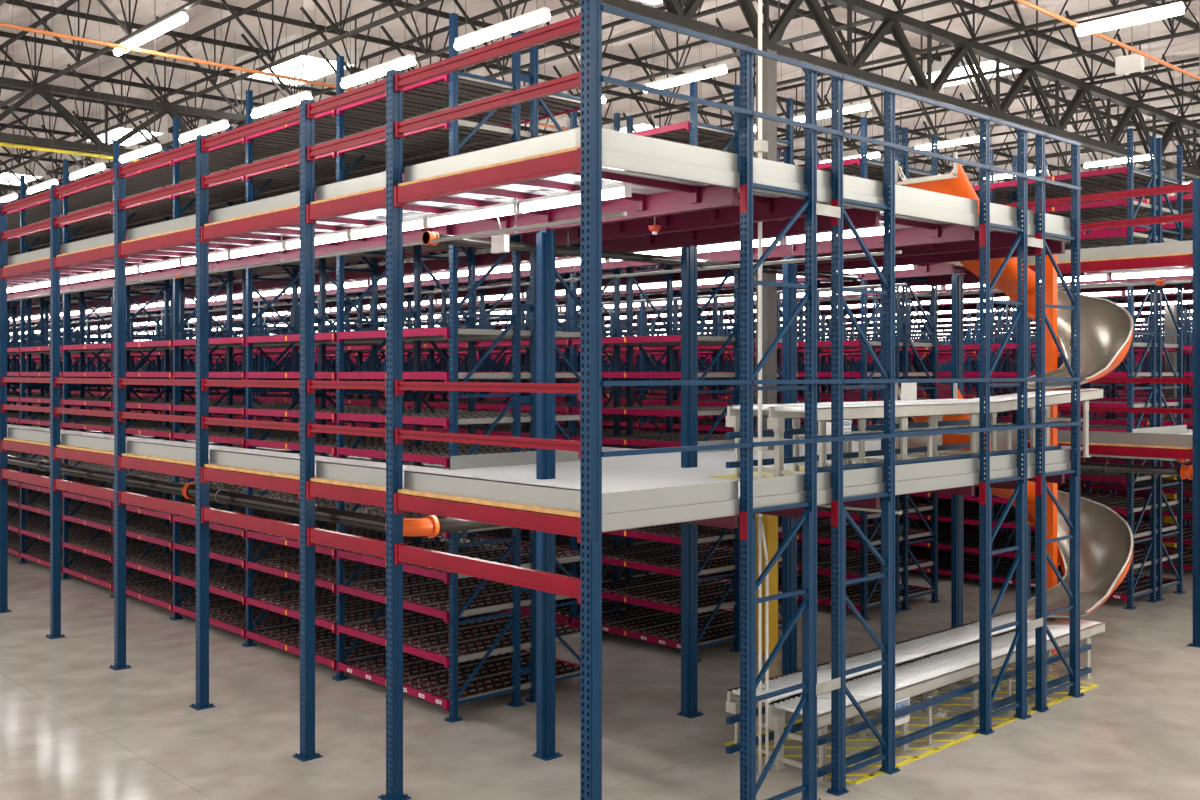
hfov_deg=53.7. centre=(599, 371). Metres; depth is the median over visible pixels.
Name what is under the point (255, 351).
shelf
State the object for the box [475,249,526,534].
frame
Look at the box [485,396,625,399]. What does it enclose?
shelf
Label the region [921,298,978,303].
strip light
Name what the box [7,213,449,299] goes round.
deck
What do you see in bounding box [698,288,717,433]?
frame
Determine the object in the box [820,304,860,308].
strip light
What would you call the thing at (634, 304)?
strip light
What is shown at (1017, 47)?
skylight
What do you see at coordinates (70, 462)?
shelf
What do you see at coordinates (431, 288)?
frame
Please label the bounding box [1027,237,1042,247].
spacer
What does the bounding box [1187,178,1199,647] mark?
post
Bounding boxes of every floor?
[0,496,1199,799]
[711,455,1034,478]
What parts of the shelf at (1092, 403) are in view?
rail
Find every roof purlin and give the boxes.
[0,31,553,133]
[0,60,292,111]
[0,106,213,136]
[0,123,172,148]
[0,141,141,158]
[0,153,110,168]
[1,86,240,124]
[6,0,804,160]
[46,170,92,176]
[182,0,1105,201]
[373,0,1162,195]
[564,0,1191,177]
[762,0,1198,147]
[953,0,1199,101]
[1145,2,1198,28]
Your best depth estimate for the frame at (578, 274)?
29.32 m
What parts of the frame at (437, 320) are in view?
post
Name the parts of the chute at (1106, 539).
support arm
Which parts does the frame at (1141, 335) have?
post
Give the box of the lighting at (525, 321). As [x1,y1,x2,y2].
[19,321,1162,343]
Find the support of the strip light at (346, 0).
hanging from the ceiling
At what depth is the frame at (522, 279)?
24.63 m
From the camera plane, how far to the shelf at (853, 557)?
18.42 m
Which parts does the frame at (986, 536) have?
post, plate, reinforcing post, reinforcing post, post, plate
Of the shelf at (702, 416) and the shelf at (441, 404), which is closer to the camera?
the shelf at (441, 404)
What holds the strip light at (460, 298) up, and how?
hanging from the deck at (715, 273)
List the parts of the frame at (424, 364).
post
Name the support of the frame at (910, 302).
on the floor at (73, 726)
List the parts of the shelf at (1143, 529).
rail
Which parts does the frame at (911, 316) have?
post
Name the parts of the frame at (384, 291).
post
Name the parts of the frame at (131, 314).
post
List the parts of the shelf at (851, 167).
rail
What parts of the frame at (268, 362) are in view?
post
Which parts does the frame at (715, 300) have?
post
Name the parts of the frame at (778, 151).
post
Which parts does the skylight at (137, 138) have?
panel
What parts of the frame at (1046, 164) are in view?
post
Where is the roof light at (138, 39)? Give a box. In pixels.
[113,30,150,55]
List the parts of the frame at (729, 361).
post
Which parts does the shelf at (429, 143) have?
rail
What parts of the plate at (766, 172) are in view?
plate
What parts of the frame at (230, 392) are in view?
post, post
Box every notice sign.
[843,420,850,433]
[895,697,909,725]
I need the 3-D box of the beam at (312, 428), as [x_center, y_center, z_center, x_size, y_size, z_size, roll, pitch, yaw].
[-2.239,0.538,10.534,0.062,0.130,1.366,0,0,-43]
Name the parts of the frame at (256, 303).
post, post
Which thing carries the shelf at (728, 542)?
attached to the frame at (676, 388)
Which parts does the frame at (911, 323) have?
post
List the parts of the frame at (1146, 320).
post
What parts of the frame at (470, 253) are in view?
post, post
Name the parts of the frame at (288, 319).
post, post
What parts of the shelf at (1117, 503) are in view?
rail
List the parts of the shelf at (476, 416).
rail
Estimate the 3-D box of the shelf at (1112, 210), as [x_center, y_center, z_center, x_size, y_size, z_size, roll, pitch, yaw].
[7.989,-2.576,19.488,2.038,0.112,2.257,0,0,-43]
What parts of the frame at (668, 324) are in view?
post, post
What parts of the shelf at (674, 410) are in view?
rail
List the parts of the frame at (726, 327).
post, post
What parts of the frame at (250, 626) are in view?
post, plate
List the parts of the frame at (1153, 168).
post, post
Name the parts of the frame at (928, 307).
post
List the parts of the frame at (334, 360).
post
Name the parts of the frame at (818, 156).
post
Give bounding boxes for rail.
[602,5,1082,145]
[602,76,1082,190]
[602,378,1082,385]
[602,422,1082,456]
[726,419,969,467]
[726,706,846,753]
[817,421,1060,472]
[817,644,1091,776]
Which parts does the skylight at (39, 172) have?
panel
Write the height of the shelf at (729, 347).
0.112 m
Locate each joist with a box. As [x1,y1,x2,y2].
[0,0,204,107]
[0,0,441,173]
[0,0,579,196]
[0,0,756,201]
[25,0,957,197]
[508,0,1199,134]
[521,0,1159,131]
[564,0,1198,140]
[654,192,1189,267]
[726,34,1199,161]
[755,81,1199,171]
[777,54,1199,161]
[797,101,1199,181]
[899,119,1199,174]
[938,135,1199,183]
[969,148,1199,206]
[1049,162,1192,206]
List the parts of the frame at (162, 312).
post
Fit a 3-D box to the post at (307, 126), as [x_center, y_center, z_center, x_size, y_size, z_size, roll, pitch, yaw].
[-2.738,0.530,11.074,0.200,6.140,0.200,0,0,-43]
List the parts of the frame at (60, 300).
post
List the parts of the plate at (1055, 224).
plate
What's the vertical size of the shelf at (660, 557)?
0.112 m
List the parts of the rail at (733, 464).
rail, rail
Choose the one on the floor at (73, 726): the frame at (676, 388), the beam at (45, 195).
the frame at (676, 388)
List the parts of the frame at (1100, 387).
post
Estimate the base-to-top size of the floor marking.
0.002 m
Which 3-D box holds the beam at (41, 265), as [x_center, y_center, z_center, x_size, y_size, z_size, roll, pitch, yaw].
[-8.187,-1.471,16.930,0.082,0.170,2.196,0,0,-43]
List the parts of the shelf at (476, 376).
rail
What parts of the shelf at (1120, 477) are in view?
rail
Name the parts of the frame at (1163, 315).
post, post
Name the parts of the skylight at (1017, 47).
panel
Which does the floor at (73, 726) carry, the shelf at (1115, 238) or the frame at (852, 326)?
the frame at (852, 326)
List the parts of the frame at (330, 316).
post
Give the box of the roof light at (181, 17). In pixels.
[144,11,187,39]
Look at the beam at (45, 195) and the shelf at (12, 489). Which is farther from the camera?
the shelf at (12, 489)
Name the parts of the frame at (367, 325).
post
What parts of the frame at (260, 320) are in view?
post, post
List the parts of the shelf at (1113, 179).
rail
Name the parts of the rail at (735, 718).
rail, rail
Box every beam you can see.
[1,190,49,214]
[1,219,49,240]
[1,258,49,279]
[1,377,49,384]
[1,404,49,412]
[1,440,49,458]
[1,468,49,487]
[53,245,113,269]
[53,447,113,468]
[54,169,113,197]
[54,201,113,226]
[54,377,113,386]
[54,407,113,416]
[54,478,113,500]
[118,228,195,257]
[118,456,195,481]
[119,140,195,177]
[119,178,195,209]
[119,378,195,389]
[119,411,195,427]
[119,491,195,521]
[200,206,299,242]
[200,467,299,498]
[201,106,299,151]
[201,149,299,188]
[201,378,299,392]
[201,416,299,435]
[201,506,299,543]
[306,188,385,223]
[306,481,385,511]
[307,77,385,118]
[307,125,385,160]
[307,379,385,394]
[307,423,385,442]
[307,526,385,561]
[393,148,588,207]
[393,493,588,542]
[394,13,588,91]
[394,70,588,137]
[394,380,588,399]
[394,428,588,458]
[394,543,588,603]
[602,128,738,188]
[602,481,738,531]
[933,376,1192,386]
[960,254,1192,273]
[1000,182,1192,208]
[1027,406,1192,417]
[1027,442,1192,461]
[1070,213,1192,230]
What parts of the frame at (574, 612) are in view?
post, post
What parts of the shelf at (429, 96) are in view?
rail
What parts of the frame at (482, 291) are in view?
post, post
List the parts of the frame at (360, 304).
post, post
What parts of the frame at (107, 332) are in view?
post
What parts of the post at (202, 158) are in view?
plate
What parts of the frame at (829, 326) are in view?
post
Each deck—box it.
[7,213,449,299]
[7,424,449,478]
[9,247,680,324]
[10,267,862,336]
[10,270,1130,341]
[26,282,1192,345]
[26,392,1192,432]
[319,446,1070,528]
[360,168,1064,270]
[460,294,1192,330]
[525,422,1082,455]
[563,305,1192,333]
[602,438,857,448]
[602,447,680,458]
[608,313,1192,336]
[698,321,1183,335]
[754,326,1183,338]
[800,440,880,449]
[804,330,1164,340]
[863,263,978,285]
[870,334,1164,341]
[1082,433,1192,448]
[1126,266,1192,290]
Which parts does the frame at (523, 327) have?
post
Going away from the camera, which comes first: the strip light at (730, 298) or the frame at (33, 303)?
the strip light at (730, 298)
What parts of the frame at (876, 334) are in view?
post, post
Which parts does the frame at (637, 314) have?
post, post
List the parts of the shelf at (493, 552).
rail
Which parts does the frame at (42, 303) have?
post, post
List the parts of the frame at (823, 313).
post, post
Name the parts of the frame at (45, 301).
post, post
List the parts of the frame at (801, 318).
post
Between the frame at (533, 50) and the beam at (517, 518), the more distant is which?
the frame at (533, 50)
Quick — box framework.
[10,292,1011,383]
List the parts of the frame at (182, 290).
post, post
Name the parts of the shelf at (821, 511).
rail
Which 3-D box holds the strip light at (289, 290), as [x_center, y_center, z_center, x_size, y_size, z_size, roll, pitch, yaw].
[-4.981,-1.407,20.049,0.074,0.105,1.296,0,0,-43]
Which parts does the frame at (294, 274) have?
post, post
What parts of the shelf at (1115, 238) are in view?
rail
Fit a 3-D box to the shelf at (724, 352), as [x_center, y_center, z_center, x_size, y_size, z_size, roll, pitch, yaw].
[3.314,-0.406,24.514,2.038,0.112,2.229,0,0,-43]
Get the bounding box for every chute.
[895,152,1133,421]
[895,383,1133,653]
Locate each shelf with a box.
[7,208,62,224]
[7,235,77,248]
[7,246,37,256]
[7,347,110,355]
[7,353,78,356]
[7,372,19,376]
[7,393,78,396]
[7,395,110,402]
[7,412,73,415]
[7,415,110,424]
[8,451,48,458]
[8,466,48,473]
[8,472,93,487]
[8,484,39,494]
[8,492,78,509]
[8,505,39,516]
[8,514,78,534]
[8,530,26,537]
[8,537,62,557]
[20,195,110,213]
[20,223,110,239]
[20,345,163,352]
[20,372,61,377]
[20,397,163,405]
[20,418,156,428]
[20,480,137,497]
[20,501,110,520]
[20,525,110,547]
[20,549,109,572]
[25,295,78,302]
[28,458,99,465]
[60,289,110,297]
[62,179,163,201]
[62,210,172,228]
[62,343,225,351]
[62,372,112,377]
[62,399,225,408]
[62,421,212,433]
[62,488,186,508]
[62,511,172,533]
[62,537,172,562]
[62,563,163,590]
[71,464,151,473]
[103,283,163,290]
[113,160,226,186]
[113,195,241,216]
[113,340,291,351]
[113,372,172,378]
[113,400,291,412]
[113,425,278,439]
[113,499,259,521]
[113,523,241,549]
[113,551,241,581]
[113,579,226,611]
[129,472,213,483]
[147,276,225,283]
[173,137,299,168]
[173,175,318,201]
[173,337,370,349]
[173,372,299,379]
[173,403,370,416]
[173,430,359,446]
[173,510,335,538]
[173,538,318,568]
[173,569,318,604]
[173,599,299,637]
[209,266,291,279]
[209,349,335,353]
[209,395,335,399]
[209,482,290,495]
[210,414,290,419]
[246,109,385,145]
[246,152,413,184]
[246,333,467,346]
[246,372,380,380]
[246,406,467,421]
[246,436,448,455]
[246,524,467,558]
[246,554,413,592]
[246,588,413,632]
[246,624,385,670]
[258,347,406,354]
[258,395,385,403]
[258,417,347,423]
[260,493,383,510]
[263,269,315,275]
[275,255,370,270]
[315,260,383,268]
[315,453,382,459]
[318,345,479,353]
[318,398,479,405]
[318,421,413,428]
[337,73,579,127]
[337,119,542,162]
[337,327,579,344]
[337,372,579,381]
[337,410,579,428]
[337,443,529,467]
[337,534,579,583]
[337,575,571,622]
[337,609,579,667]
[337,649,579,710]
[349,244,467,260]
[352,508,511,538]
[364,459,440,466]
[381,251,448,260]
[404,343,564,351]
[404,399,564,409]
[404,423,564,433]
[421,351,525,356]
[421,393,525,398]
[445,241,521,251]
[466,528,525,535]
[475,339,665,348]
[475,402,665,413]
[475,427,665,439]
[479,372,569,379]
[484,530,659,549]
[485,350,625,353]
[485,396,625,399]
[508,598,638,623]
[529,561,659,582]
[555,347,712,353]
[555,397,712,403]
[557,416,712,428]
[572,335,781,348]
[572,372,780,379]
[572,404,726,416]
[572,431,733,447]
[572,606,781,648]
[577,264,665,272]
[602,415,625,418]
[602,522,781,543]
[602,542,781,575]
[602,573,781,613]
[630,121,789,153]
[641,345,804,351]
[641,398,804,405]
[641,420,804,431]
[698,351,830,354]
[698,372,733,372]
[698,394,830,398]
[698,415,755,420]
[705,570,801,579]
[706,539,801,550]
[754,340,934,350]
[754,400,859,403]
[754,425,880,433]
[778,518,934,549]
[778,545,934,582]
[778,574,934,612]
[781,349,929,352]
[781,372,934,378]
[781,396,929,400]
[800,418,912,424]
[802,157,934,181]
[817,500,934,522]
[875,344,1034,352]
[875,372,984,377]
[875,398,971,400]
[875,420,1030,424]
[911,351,996,354]
[917,394,996,397]
[972,185,1040,203]
[984,350,1058,353]
[984,414,1126,422]
[991,167,1178,198]
[991,342,1178,350]
[991,372,1178,377]
[992,490,1178,515]
[992,519,1177,537]
[992,543,1178,569]
[992,565,1178,601]
[1027,199,1178,224]
[1030,422,1163,432]
[1057,400,1178,407]
[1064,230,1178,249]
[1064,470,1171,484]
[1089,222,1192,239]
[1089,417,1192,426]
[1095,396,1192,403]
[1133,194,1192,213]
[1133,346,1192,353]
[1136,372,1192,377]
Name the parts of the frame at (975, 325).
post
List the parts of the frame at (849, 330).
post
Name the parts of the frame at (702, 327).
post, post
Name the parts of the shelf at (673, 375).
rail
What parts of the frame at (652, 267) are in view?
post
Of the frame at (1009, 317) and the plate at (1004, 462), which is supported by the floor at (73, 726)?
the frame at (1009, 317)
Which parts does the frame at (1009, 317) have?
post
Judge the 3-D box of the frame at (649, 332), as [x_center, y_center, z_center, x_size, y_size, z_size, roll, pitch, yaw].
[1.488,-0.050,43.232,0.980,7.300,0.130,0,0,-43]
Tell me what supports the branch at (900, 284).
attached to the shelving at (970, 512)
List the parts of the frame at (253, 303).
post, post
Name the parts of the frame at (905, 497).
post, post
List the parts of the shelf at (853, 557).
rail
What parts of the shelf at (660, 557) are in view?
rail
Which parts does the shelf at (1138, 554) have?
rail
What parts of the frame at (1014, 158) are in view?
post, post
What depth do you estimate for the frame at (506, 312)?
24.23 m
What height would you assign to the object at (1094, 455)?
0.086 m
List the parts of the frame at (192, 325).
post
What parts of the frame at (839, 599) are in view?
post, plate, reinforcing post, reinforcing post, post, plate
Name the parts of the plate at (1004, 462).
plate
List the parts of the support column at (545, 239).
plate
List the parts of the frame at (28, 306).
post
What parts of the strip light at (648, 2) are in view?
panel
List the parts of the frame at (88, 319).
post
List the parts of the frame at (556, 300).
post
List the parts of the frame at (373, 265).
post, post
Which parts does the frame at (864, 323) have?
post, post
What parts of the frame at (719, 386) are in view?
post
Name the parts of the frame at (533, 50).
plate, post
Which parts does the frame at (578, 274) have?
post, post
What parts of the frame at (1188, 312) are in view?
post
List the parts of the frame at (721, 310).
post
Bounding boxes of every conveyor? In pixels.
[726,399,978,477]
[726,610,1052,765]
[767,388,1102,476]
[769,618,1104,782]
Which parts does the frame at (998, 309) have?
post, post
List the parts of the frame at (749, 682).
post, reinforcing post, reinforcing post, post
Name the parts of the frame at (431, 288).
post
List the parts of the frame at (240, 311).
post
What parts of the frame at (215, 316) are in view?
post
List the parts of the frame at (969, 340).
post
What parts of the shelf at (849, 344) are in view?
rail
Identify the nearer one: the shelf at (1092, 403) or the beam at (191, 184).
the beam at (191, 184)
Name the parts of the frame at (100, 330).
post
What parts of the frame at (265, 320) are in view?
post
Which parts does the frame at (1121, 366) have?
post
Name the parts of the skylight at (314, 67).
panel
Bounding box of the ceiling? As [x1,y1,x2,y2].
[0,0,1199,284]
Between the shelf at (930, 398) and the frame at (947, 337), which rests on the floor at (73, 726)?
the frame at (947, 337)
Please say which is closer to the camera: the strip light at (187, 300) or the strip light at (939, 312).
the strip light at (187, 300)
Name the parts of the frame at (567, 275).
post, post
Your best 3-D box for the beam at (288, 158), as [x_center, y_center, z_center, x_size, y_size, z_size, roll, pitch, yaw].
[-3.509,-2.033,11.900,0.062,0.130,2.156,0,0,-43]
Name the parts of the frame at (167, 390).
post, post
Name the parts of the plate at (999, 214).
plate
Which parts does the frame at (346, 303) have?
post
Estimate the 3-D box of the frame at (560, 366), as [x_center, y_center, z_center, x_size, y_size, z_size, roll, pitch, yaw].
[-1.419,-0.050,34.246,1.125,7.300,0.130,0,0,-43]
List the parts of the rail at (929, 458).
rail, rail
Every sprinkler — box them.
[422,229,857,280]
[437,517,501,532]
[1075,455,1192,479]
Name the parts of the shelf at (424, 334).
rail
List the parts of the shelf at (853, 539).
rail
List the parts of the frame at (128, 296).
post, post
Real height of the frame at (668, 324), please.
7.300 m
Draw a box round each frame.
[7,193,39,538]
[7,258,47,465]
[9,303,38,424]
[9,304,15,423]
[11,323,35,392]
[16,305,39,387]
[17,175,79,563]
[32,300,62,403]
[40,295,84,514]
[48,319,71,387]
[61,159,112,579]
[61,296,94,430]
[61,320,78,394]
[71,298,96,377]
[74,319,96,377]
[79,292,110,525]
[85,316,105,377]
[87,294,110,431]
[97,294,110,431]
[100,330,110,395]
[106,317,110,395]
[110,140,179,597]
[126,229,172,537]
[130,287,160,436]
[130,291,160,434]
[134,313,150,378]
[134,314,155,377]
[135,313,154,378]
[160,310,186,398]
[161,283,195,439]
[169,118,243,619]
[179,277,226,551]
[184,307,195,370]
[188,306,218,399]
[191,324,215,379]
[209,277,241,445]
[211,281,241,442]
[223,305,241,399]
[224,303,254,400]
[234,331,240,400]
[242,90,320,646]
[242,202,297,510]
[255,275,291,446]
[258,271,299,453]
[263,301,289,402]
[264,301,289,401]
[267,301,286,379]
[315,269,348,404]
[315,296,328,380]
[315,296,331,403]
[318,261,366,457]
[319,184,377,588]
[326,296,335,391]
[332,55,414,680]
[333,293,357,379]
[349,291,378,405]
[350,292,368,380]
[363,311,385,390]
[370,260,411,457]
[384,291,413,381]
[404,252,439,464]
[404,308,428,407]
[404,360,426,381]
[414,162,474,614]
[421,320,440,408]
[425,285,448,408]
[434,284,459,381]
[441,251,484,465]
[444,13,531,722]
[458,281,488,409]
[464,283,490,410]
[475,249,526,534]
[479,279,511,410]
[489,279,510,382]
[491,279,509,382]
[493,361,508,382]
[521,278,525,423]
[525,45,579,702]
[526,273,569,530]
[555,275,579,424]
[559,323,562,381]
[570,111,627,625]
[577,272,604,415]
[602,268,626,428]
[610,267,639,416]
[620,269,635,389]
[627,116,672,609]
[633,332,649,379]
[640,265,680,431]
[645,267,665,416]
[651,266,665,390]
[654,326,665,387]
[679,266,703,390]
[690,80,739,661]
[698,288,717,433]
[698,305,720,419]
[706,323,727,388]
[718,316,733,393]
[719,304,733,419]
[728,329,733,386]
[740,51,820,799]
[753,89,792,628]
[754,150,781,580]
[781,300,804,542]
[784,149,819,576]
[797,314,822,385]
[820,298,830,384]
[820,319,830,389]
[821,310,845,392]
[826,77,899,795]
[846,319,854,389]
[846,325,860,384]
[846,332,847,384]
[849,330,857,384]
[855,334,869,384]
[857,117,904,620]
[873,185,901,555]
[879,308,880,518]
[899,127,940,610]
[908,293,934,555]
[911,306,929,524]
[911,316,926,500]
[911,323,924,386]
[911,328,922,386]
[911,334,921,378]
[946,336,948,385]
[950,331,964,386]
[963,321,976,504]
[965,314,990,524]
[972,327,974,387]
[975,119,1031,734]
[977,304,1004,533]
[984,320,996,371]
[990,149,1016,588]
[990,313,1010,504]
[1003,304,1015,533]
[1022,157,1047,568]
[1031,135,1083,711]
[1040,333,1058,371]
[1061,205,1083,491]
[1083,377,1102,493]
[1086,200,1112,494]
[1103,365,1120,482]
[1111,197,1134,544]
[1120,358,1126,389]
[1124,128,1158,609]
[1135,315,1149,519]
[1135,331,1143,386]
[1149,314,1164,407]
[1156,138,1185,600]
[1183,239,1187,533]
[1186,239,1192,532]
[1190,320,1192,406]
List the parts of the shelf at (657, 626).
rail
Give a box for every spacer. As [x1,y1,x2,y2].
[816,203,840,217]
[816,677,840,694]
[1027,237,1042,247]
[1027,617,1042,630]
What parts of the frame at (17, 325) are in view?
post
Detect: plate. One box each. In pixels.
[4,245,60,267]
[4,428,60,445]
[57,232,113,256]
[57,433,113,454]
[122,214,195,242]
[122,441,195,465]
[204,190,299,225]
[204,450,299,479]
[310,171,385,203]
[310,461,385,490]
[398,127,588,185]
[398,471,588,517]
[450,450,579,469]
[698,439,753,452]
[753,157,832,203]
[753,472,832,507]
[826,422,830,434]
[843,174,978,227]
[843,458,978,496]
[865,436,924,440]
[899,430,1022,452]
[901,383,916,399]
[945,259,1022,265]
[984,203,1034,236]
[984,452,1034,479]
[990,429,1192,448]
[1027,240,1192,265]
[1040,213,1070,241]
[1040,449,1070,472]
[1132,425,1186,433]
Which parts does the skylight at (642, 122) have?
panel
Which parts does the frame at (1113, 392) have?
post, post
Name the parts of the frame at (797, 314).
post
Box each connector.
[740,184,746,212]
[740,512,746,540]
[831,200,837,225]
[831,500,837,526]
[979,224,985,246]
[979,482,985,504]
[1035,233,1041,254]
[1035,475,1041,495]
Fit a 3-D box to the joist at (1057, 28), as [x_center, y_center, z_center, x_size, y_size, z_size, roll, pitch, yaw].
[-8.086,-5.740,38.629,1.151,1.180,72.500,0,0,-43]
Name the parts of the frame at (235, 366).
post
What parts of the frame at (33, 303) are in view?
post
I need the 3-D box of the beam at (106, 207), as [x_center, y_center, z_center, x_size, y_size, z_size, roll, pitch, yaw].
[-6.624,-2.033,15.250,0.062,0.130,2.186,0,0,-43]
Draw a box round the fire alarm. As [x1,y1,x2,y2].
[649,217,660,234]
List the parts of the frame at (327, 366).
post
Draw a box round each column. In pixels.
[532,228,561,760]
[677,243,703,717]
[755,49,777,653]
[782,254,798,674]
[881,266,895,642]
[951,273,964,627]
[1022,312,1029,612]
[1164,168,1176,547]
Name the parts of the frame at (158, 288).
post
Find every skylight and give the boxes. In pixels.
[0,160,45,185]
[77,112,167,146]
[237,34,358,86]
[578,109,682,132]
[904,39,1049,88]
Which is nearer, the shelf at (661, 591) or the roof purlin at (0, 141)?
the shelf at (661, 591)
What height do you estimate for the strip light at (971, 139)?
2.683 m
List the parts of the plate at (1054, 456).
plate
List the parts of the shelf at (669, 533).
rail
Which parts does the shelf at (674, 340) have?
rail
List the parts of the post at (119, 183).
plate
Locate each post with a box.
[0,202,11,612]
[45,184,64,638]
[109,162,130,670]
[189,134,214,710]
[292,99,321,761]
[378,69,410,799]
[580,0,601,799]
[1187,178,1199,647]
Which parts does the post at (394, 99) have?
plate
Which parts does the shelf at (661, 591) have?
rail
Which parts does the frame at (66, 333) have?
post, post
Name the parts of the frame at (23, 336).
post, post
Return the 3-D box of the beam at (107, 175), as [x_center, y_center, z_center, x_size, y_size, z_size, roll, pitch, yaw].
[-6.624,-2.428,15.250,0.062,0.140,2.186,0,0,-43]
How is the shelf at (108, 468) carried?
attached to the frame at (182, 290)
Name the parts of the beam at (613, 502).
plate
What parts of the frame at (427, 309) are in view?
post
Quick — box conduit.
[754,0,768,773]
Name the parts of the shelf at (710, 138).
rail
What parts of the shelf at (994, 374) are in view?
rail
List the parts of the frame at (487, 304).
post, post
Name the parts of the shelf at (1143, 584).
rail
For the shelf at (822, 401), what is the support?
attached to the frame at (864, 323)
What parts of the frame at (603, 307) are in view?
post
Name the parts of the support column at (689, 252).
plate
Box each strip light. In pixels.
[0,192,16,202]
[7,286,11,292]
[12,281,38,291]
[27,0,57,193]
[32,314,39,318]
[39,276,71,287]
[68,271,101,282]
[69,0,104,179]
[71,309,85,314]
[86,307,109,313]
[96,100,96,173]
[102,265,140,277]
[119,0,160,162]
[132,302,157,308]
[139,257,182,271]
[139,321,155,324]
[157,299,184,306]
[179,119,228,142]
[181,249,232,265]
[185,295,215,303]
[216,292,241,300]
[223,314,241,318]
[230,240,287,257]
[234,30,234,128]
[251,0,311,117]
[253,288,284,296]
[253,312,272,316]
[259,11,286,120]
[273,311,289,315]
[285,284,318,293]
[286,229,352,249]
[315,307,331,312]
[326,279,369,289]
[331,305,363,311]
[341,0,415,87]
[346,0,346,91]
[351,216,428,238]
[364,303,385,308]
[370,274,413,284]
[379,0,379,80]
[404,299,436,305]
[421,268,467,280]
[422,315,440,318]
[427,201,520,227]
[437,296,477,303]
[454,7,549,49]
[475,262,529,274]
[478,293,523,300]
[491,311,510,313]
[519,182,631,212]
[524,289,564,296]
[544,0,605,102]
[555,256,608,266]
[577,285,626,293]
[604,302,647,307]
[609,247,682,261]
[632,0,662,6]
[633,280,680,289]
[635,314,665,316]
[643,0,726,92]
[648,300,680,305]
[654,0,654,127]
[678,312,711,315]
[698,237,784,252]
[698,275,755,284]
[698,297,733,302]
[699,8,755,130]
[701,48,701,122]
[754,293,804,299]
[777,271,830,278]
[785,224,889,243]
[794,102,870,121]
[820,2,879,162]
[820,289,872,295]
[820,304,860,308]
[821,85,860,159]
[843,265,916,273]
[867,302,916,306]
[874,285,943,291]
[912,311,950,314]
[915,135,984,149]
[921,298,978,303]
[938,318,976,320]
[945,283,984,288]
[963,309,1005,312]
[984,40,1040,179]
[984,297,1008,300]
[1040,272,1108,282]
[1076,0,1184,35]
[1080,291,1121,295]
[1084,153,1149,167]
[1111,267,1192,279]
[1124,74,1124,166]
[1125,289,1192,294]
[1135,301,1192,305]
[1173,54,1192,183]
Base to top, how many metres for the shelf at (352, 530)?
0.112 m
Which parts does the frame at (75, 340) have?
post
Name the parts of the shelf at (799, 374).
rail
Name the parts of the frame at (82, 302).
post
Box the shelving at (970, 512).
[7,222,1192,579]
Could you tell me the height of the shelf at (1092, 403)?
0.112 m
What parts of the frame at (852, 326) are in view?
post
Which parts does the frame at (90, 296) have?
post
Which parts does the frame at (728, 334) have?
post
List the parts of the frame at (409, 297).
post, post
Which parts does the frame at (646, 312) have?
post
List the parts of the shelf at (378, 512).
rail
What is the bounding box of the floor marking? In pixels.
[725,667,1097,783]
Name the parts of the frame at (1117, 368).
post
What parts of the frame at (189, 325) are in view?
post, post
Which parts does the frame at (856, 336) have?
post, post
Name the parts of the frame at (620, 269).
post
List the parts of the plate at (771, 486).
plate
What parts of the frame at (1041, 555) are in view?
post, plate, reinforcing post, reinforcing post, post, plate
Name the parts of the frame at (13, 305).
post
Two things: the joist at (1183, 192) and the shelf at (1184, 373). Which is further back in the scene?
the joist at (1183, 192)
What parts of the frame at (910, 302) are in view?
post, post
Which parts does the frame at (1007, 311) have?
post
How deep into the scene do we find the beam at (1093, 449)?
16.09 m
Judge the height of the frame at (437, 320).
7.300 m
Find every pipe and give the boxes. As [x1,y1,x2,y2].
[0,0,568,129]
[0,142,141,161]
[8,455,439,537]
[1014,0,1199,80]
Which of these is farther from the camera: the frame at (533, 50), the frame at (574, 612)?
the frame at (574, 612)
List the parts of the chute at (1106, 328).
support arm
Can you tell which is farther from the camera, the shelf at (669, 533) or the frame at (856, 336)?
the frame at (856, 336)
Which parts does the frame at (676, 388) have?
post, post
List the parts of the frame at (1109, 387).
post, post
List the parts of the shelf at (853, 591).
rail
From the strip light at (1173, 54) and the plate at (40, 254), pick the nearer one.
the plate at (40, 254)
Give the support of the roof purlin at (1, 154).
attached to the ceiling
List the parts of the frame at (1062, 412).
post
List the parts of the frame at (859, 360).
post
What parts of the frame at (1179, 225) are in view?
post, post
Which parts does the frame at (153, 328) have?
post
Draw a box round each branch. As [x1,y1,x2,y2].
[7,195,626,301]
[9,236,901,328]
[10,283,906,340]
[11,423,901,514]
[404,279,1190,323]
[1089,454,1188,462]
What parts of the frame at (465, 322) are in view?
post, post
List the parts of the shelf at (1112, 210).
rail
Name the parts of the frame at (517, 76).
post, plate, plate, post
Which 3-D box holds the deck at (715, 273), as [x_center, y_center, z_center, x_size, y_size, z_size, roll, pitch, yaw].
[-14.161,-1.470,35.301,1.590,0.200,51.100,0,0,-43]
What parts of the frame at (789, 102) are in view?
post, post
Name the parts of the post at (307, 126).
plate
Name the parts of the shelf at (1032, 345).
rail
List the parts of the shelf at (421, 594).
rail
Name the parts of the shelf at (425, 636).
rail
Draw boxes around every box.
[491,216,508,253]
[1115,43,1143,74]
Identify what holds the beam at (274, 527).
attached to the post at (307, 126)
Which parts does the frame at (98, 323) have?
post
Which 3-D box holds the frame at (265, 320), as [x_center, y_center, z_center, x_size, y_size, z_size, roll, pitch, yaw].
[-8.301,-0.050,30.986,1.125,7.300,0.130,0,0,-43]
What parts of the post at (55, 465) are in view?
plate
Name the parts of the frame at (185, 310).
post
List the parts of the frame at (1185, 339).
post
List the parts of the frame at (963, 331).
post, post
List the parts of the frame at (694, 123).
post, post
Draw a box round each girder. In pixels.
[0,77,265,158]
[0,184,665,270]
[573,0,1199,177]
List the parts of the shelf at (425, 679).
rail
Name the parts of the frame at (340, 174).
post, plate, post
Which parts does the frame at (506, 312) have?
post, post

